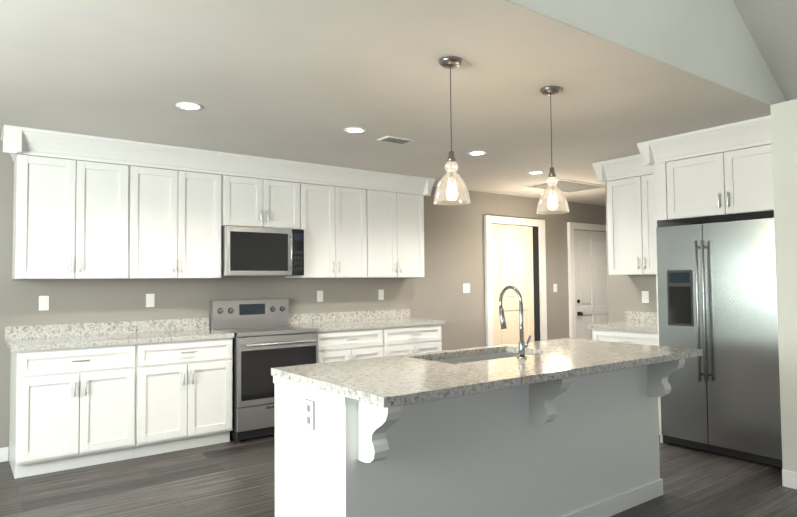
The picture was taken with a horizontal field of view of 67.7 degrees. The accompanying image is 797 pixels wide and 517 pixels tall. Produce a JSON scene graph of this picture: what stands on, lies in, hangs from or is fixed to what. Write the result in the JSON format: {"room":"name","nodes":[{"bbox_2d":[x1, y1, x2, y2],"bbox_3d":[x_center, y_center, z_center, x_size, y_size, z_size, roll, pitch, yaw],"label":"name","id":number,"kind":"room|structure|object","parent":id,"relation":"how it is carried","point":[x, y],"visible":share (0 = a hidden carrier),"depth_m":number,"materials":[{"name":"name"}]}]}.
{"room":"kitchen","nodes":[
{"label":"kitchen","id":0,"kind":"room"},
{"bbox_2d":[0,137,605,447],"bbox_3d":[-0.241,0.307,6.675,12.100,2.566,0.150,1,-3,-37],"label":"wall","id":1,"kind":"structure","parent":0,"point":[454,258],"depth_m":6.44,"materials":[{"name":"grey paint"}]},
{"bbox_2d":[0,447,8,461],"bbox_3d":[-3.993,1.458,3.727,2.597,0.105,0.014,1,-3,-37],"label":"baseboard","id":2,"kind":"structure","parent":1,"relation":"attached to","point":[4,452],"depth_m":4.48,"materials":[{"name":"white wood"}]},
{"bbox_2d":[39,296,48,310],"bbox_3d":[-2.789,0.351,4.678,0.070,0.115,0.007,1,-3,-37],"label":"outlet","id":3,"kind":"object","parent":1,"relation":"attached to","point":[44,302],"depth_m":4.68,"materials":[{"name":"white plastic"}]},
{"bbox_2d":[12,126,140,278],"bbox_3d":[-2.536,-0.385,4.692,0.827,1.091,0.336,1,-3,-37],"label":"upper cabinet","id":4,"kind":"object","parent":1,"relation":"attached to","point":[131,215],"depth_m":4.53,"materials":[{"name":"white wood"}]},
{"bbox_2d":[146,294,154,306],"bbox_3d":[-2.151,0.364,5.152,0.070,0.115,0.007,1,-3,-37],"label":"outlet","id":5,"kind":"object","parent":1,"relation":"attached to","point":[150,298],"depth_m":5.15,"materials":[{"name":"white plastic"}]},
{"bbox_2d":[141,142,224,278],"bbox_3d":[-1.978,-0.374,5.106,0.827,1.091,0.336,1,-3,-37],"label":"upper cabinet","id":6,"kind":"object","parent":1,"relation":"attached to","point":[183,210],"depth_m":5.00,"materials":[{"name":"white wood"}]},
{"bbox_2d":[225,153,300,228],"bbox_3d":[-1.342,-0.593,5.589,0.760,0.629,0.336,1,-3,-37],"label":"upper cabinet","id":7,"kind":"object","parent":1,"relation":"attached to","point":[251,200],"depth_m":5.43,"materials":[{"name":"white wood"}]},
{"bbox_2d":[221,226,303,275],"bbox_3d":[-1.298,-0.056,5.517,0.754,0.438,0.465,1,-3,-37],"label":"microwave","id":8,"kind":"object","parent":7,"relation":"attached to","point":[254,251],"visible":1,"depth_m":5.33,"materials":[{"name":"silver metal"}]},
{"bbox_2d":[317,291,322,301],"bbox_3d":[-0.811,0.390,6.148,0.070,0.115,0.007,1,-3,-37],"label":"outlet","id":9,"kind":"object","parent":1,"relation":"attached to","point":[319,293],"depth_m":6.14,"materials":[{"name":"white plastic"}]},
{"bbox_2d":[285,162,372,277],"bbox_3d":[-0.701,-0.349,6.055,0.827,1.091,0.336,1,-3,-37],"label":"upper cabinet","id":10,"kind":"object","parent":1,"relation":"attached to","point":[337,221],"depth_m":5.90,"materials":[{"name":"white wood"}]},
{"bbox_2d":[378,289,383,299],"bbox_3d":[-0.193,0.403,6.607,0.070,0.115,0.007,1,-3,-37],"label":"outlet","id":11,"kind":"object","parent":1,"relation":"attached to","point":[380,292],"depth_m":6.60,"materials":[{"name":"white plastic"}]},
{"bbox_2d":[369,173,424,277],"bbox_3d":[-0.144,-0.338,6.469,0.827,1.091,0.336,1,-3,-37],"label":"upper cabinet","id":12,"kind":"object","parent":1,"relation":"attached to","point":[398,217],"depth_m":6.35,"materials":[{"name":"white wood"}]},
{"bbox_2d":[463,283,469,292],"bbox_3d":[0.845,0.368,7.380,0.115,0.115,0.008,1,-3,-37],"label":"light switch","id":13,"kind":"object","parent":1,"relation":"attached to","point":[466,287],"depth_m":7.38,"materials":[{"name":"white plastic"}]},
{"bbox_2d":[484,215,546,345],"bbox_3d":[1.574,0.539,7.890,1.140,2.165,0.046,1,-3,-37],"label":"door","id":14,"kind":"structure","parent":1,"relation":"attached to","point":[515,251],"depth_m":7.86,"materials":[{"name":"white wood"}]},
{"bbox_2d":[553,284,556,291],"bbox_3d":[2.215,0.415,8.397,0.075,0.115,0.008,1,-3,-37],"label":"light switch","id":15,"kind":"object","parent":1,"relation":"attached to","point":[554,285],"depth_m":8.39,"materials":[{"name":"white plastic"}]},
{"bbox_2d":[567,222,608,339],"bbox_3d":[2.939,0.564,8.861,1.130,2.165,0.116,1,-3,-37],"label":"door","id":16,"kind":"structure","parent":1,"relation":"attached to","point":[587,275],"depth_m":8.78,"materials":[{"name":"white wood"}]},
{"bbox_2d":[0,0,796,205],"bbox_3d":[2.569,-2.397,2.965,12.100,2.700,9.650,1,-3,-37],"label":"ceiling","id":17,"kind":"structure","parent":0,"point":[308,81],"depth_m":3.50,"materials":[{"name":"paint"}]},
{"bbox_2d":[176,102,203,110],"bbox_3d":[-1.338,-0.975,3.816,0.169,0.003,0.169,2,-3,-43],"label":"recessed light","id":18,"kind":"object","parent":17,"relation":"in","point":[191,106],"depth_m":3.81,"materials":[{"name":"white plastic"}]},
{"bbox_2d":[344,127,365,132],"bbox_3d":[-0.325,-0.960,4.457,0.169,0.003,0.169,-2,-3,29],"label":"recessed light","id":19,"kind":"object","parent":17,"relation":"in","point":[353,129],"depth_m":4.45,"materials":[{"name":"white plastic"}]},
{"bbox_2d":[377,136,413,143],"bbox_3d":[-0.020,-0.947,4.725,0.272,0.014,0.163,1,-3,-37],"label":"ceiling vent","id":20,"kind":"object","parent":17,"relation":"in","point":[391,139],"depth_m":4.75,"materials":[{"name":"grey metal"}]},
{"bbox_2d":[434,56,470,204],"bbox_3d":[0.270,-0.652,3.052,0.190,0.737,0.190,1,-3,-37],"label":"pendant light","id":21,"kind":"object","parent":17,"relation":"hanging from","point":[450,62],"visible":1,"depth_m":3.02,"materials":[{"name":"clear glass"}]},
{"bbox_2d":[467,151,486,154],"bbox_3d":[0.698,-0.937,5.292,0.169,0.003,0.169,2,-3,-43],"label":"recessed light","id":22,"kind":"object","parent":17,"relation":"in","point":[473,152],"depth_m":5.29,"materials":[{"name":"white plastic"}]},
{"bbox_2d":[528,171,543,173],"bbox_3d":[1.450,-0.905,6.274,0.169,0.003,0.169,-2,-3,32],"label":"recessed light","id":23,"kind":"object","parent":17,"relation":"in","point":[533,172],"depth_m":6.26,"materials":[{"name":"white plastic"}]},
{"bbox_2d":[536,86,568,213],"bbox_3d":[0.908,-0.640,3.526,0.190,0.737,0.190,1,-3,-37],"label":"pendant light","id":24,"kind":"object","parent":17,"relation":"hanging from","point":[550,91],"visible":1,"depth_m":3.50,"materials":[{"name":"clear glass"}]},
{"bbox_2d":[522,179,604,192],"bbox_3d":[2.006,-0.872,7.130,0.951,0.014,0.620,1,-3,-37],"label":"attic hatch","id":25,"kind":"object","parent":17,"relation":"in","point":[566,186],"depth_m":7.12,"materials":[{"name":"grey"}]},
{"bbox_2d":[0,434,796,516],"bbox_3d":[2.604,1.476,2.814,12.100,0.120,9.650,1,-3,-37],"label":"floor","id":26,"kind":"structure","parent":0,"point":[232,478],"depth_m":3.85,"materials":[{"name":"brown wood"}]},
{"bbox_2d":[9,343,148,478],"bbox_3d":[-2.438,1.090,4.523,0.832,0.876,0.616,1,-3,-37],"label":"base cabinet","id":27,"kind":"object","parent":26,"relation":"on","point":[72,408],"depth_m":4.27,"materials":[{"name":"white wood"}]},
{"bbox_2d":[5,309,444,351],"bbox_3d":[-1.247,0.605,5.421,3.880,0.138,0.631,1,-3,-37],"label":"countertop","id":28,"kind":"structure","parent":27,"relation":"on","point":[44,337],"depth_m":4.95,"materials":[{"name":"stone"}]},
{"bbox_2d":[149,338,232,455],"bbox_3d":[-1.884,1.101,4.934,0.828,0.876,0.616,1,-3,-37],"label":"base cabinet","id":29,"kind":"object","parent":26,"relation":"on","point":[191,381],"depth_m":4.73,"materials":[{"name":"white wood"}]},
{"bbox_2d":[209,299,317,442],"bbox_3d":[-1.204,0.964,5.363,0.756,1.170,0.746,1,-3,-37],"label":"range","id":30,"kind":"object","parent":26,"relation":"on","point":[267,337],"visible":0.75,"depth_m":5.08,"materials":[{"name":"silver metal"}]},
{"bbox_2d":[317,327,392,362],"bbox_3d":[-0.602,1.126,5.887,0.828,0.876,0.616,1,-3,-37],"label":"base cabinet","id":31,"kind":"object","parent":26,"relation":"on","point":[333,346],"depth_m":5.66,"materials":[{"name":"white wood"}]},
{"bbox_2d":[393,324,441,355],"bbox_3d":[-0.048,1.137,6.299,0.832,0.876,0.616,1,-3,-37],"label":"base cabinet","id":32,"kind":"object","parent":26,"relation":"on","point":[420,338],"depth_m":6.11,"materials":[{"name":"white wood"}]},
{"bbox_2d":[271,357,691,516],"bbox_3d":[0.567,1.010,3.196,2.294,0.877,0.867,1,-3,-37],"label":"kitchen island","id":33,"kind":"object","parent":26,"relation":"on","point":[566,427],"depth_m":2.80,"materials":[{"name":"wood"}]},
{"bbox_2d":[271,338,701,408],"bbox_3d":[0.582,0.553,3.194,2.289,0.037,0.956,1,-3,-37],"label":"island countertop","id":34,"kind":"structure","parent":33,"relation":"on","point":[391,382],"depth_m":2.82,"materials":[{"name":"beige stone"}]},
{"bbox_2d":[423,349,514,364],"bbox_3d":[0.479,0.683,3.366,0.816,0.232,0.406,1,-3,-37],"label":"sink","id":35,"kind":"object","parent":34,"relation":"in","point":[494,352],"depth_m":3.60,"materials":[{"name":"silver metal"}]},
{"bbox_2d":[499,285,530,356],"bbox_3d":[0.637,0.341,3.251,0.100,0.390,0.186,1,-3,-37],"label":"faucet","id":36,"kind":"object","parent":34,"relation":"on","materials":[{"name":"silver metal"}]},
{"bbox_2d":[593,327,664,441],"bbox_3d":[2.268,1.082,5.420,0.616,0.875,0.729,1,-3,-37],"label":"base cabinet","id":37,"kind":"object","parent":26,"relation":"on","point":[646,338],"depth_m":5.22,"materials":[{"name":"white wood"}]},
{"bbox_2d":[588,311,657,332],"bbox_3d":[2.250,0.574,5.446,0.631,0.138,0.754,1,-3,-37],"label":"countertop","id":38,"kind":"structure","parent":37,"relation":"on","point":[638,321],"depth_m":5.55,"materials":[{"name":"stone"}]},
{"bbox_2d":[656,218,782,467],"bbox_3d":[2.666,0.611,4.677,0.826,1.752,0.910,1,-3,-37],"label":"refrigerator","id":39,"kind":"object","parent":26,"relation":"on","point":[717,297],"visible":0.9,"depth_m":4.43,"materials":[{"name":"silver metal"}]},
{"bbox_2d":[507,0,785,104],"bbox_3d":[-0.078,-2.355,2.166,6.900,2.598,0.120,1,-3,-37],"label":"wall","id":40,"kind":"structure","parent":0,"point":[712,41],"depth_m":3.27,"materials":[{"name":"paint"}]},
{"bbox_2d":[605,147,751,322],"bbox_3d":[2.797,0.278,5.354,0.120,2.466,1.995,1,-3,-37],"label":"wall","id":41,"kind":"structure","parent":0,"point":[624,293],"depth_m":5.94,"materials":[{"name":"grey paint"}]},
{"bbox_2d":[642,291,648,302],"bbox_3d":[2.398,0.374,5.780,0.005,0.115,0.070,1,-3,-37],"label":"outlet","id":42,"kind":"object","parent":41,"relation":"attached to","point":[645,294],"depth_m":5.77,"materials":[{"name":"white plastic"}]},
{"bbox_2d":[604,151,699,274],"bbox_3d":[2.367,-0.396,5.561,0.336,1.091,0.729,1,-3,-37],"label":"upper cabinet","id":43,"kind":"object","parent":41,"relation":"attached to","point":[635,197],"depth_m":5.51,"materials":[{"name":"white wood"}]},
{"bbox_2d":[660,115,773,223],"bbox_3d":[2.752,-0.652,4.698,0.756,0.652,0.917,1,-3,-37],"label":"upper cabinet","id":44,"kind":"object","parent":41,"relation":"attached to","point":[687,181],"depth_m":4.50,"materials":[{"name":"white wood"}]},
{"bbox_2d":[770,99,796,471],"bbox_3d":[4.648,0.129,1.936,1.230,2.466,5.705,1,-3,-37],"label":"wall","id":45,"kind":"structure","parent":0,"point":[784,137],"depth_m":3.81,"materials":[{"name":"paint"}]},
{"bbox_2d":[782,469,796,488],"bbox_3d":[4.159,1.298,1.519,0.014,0.105,5.705,1,-3,-37],"label":"baseboard","id":46,"kind":"structure","parent":45,"relation":"attached to","point":[789,479],"depth_m":3.77,"materials":[{"name":"white wood"}]}
]}

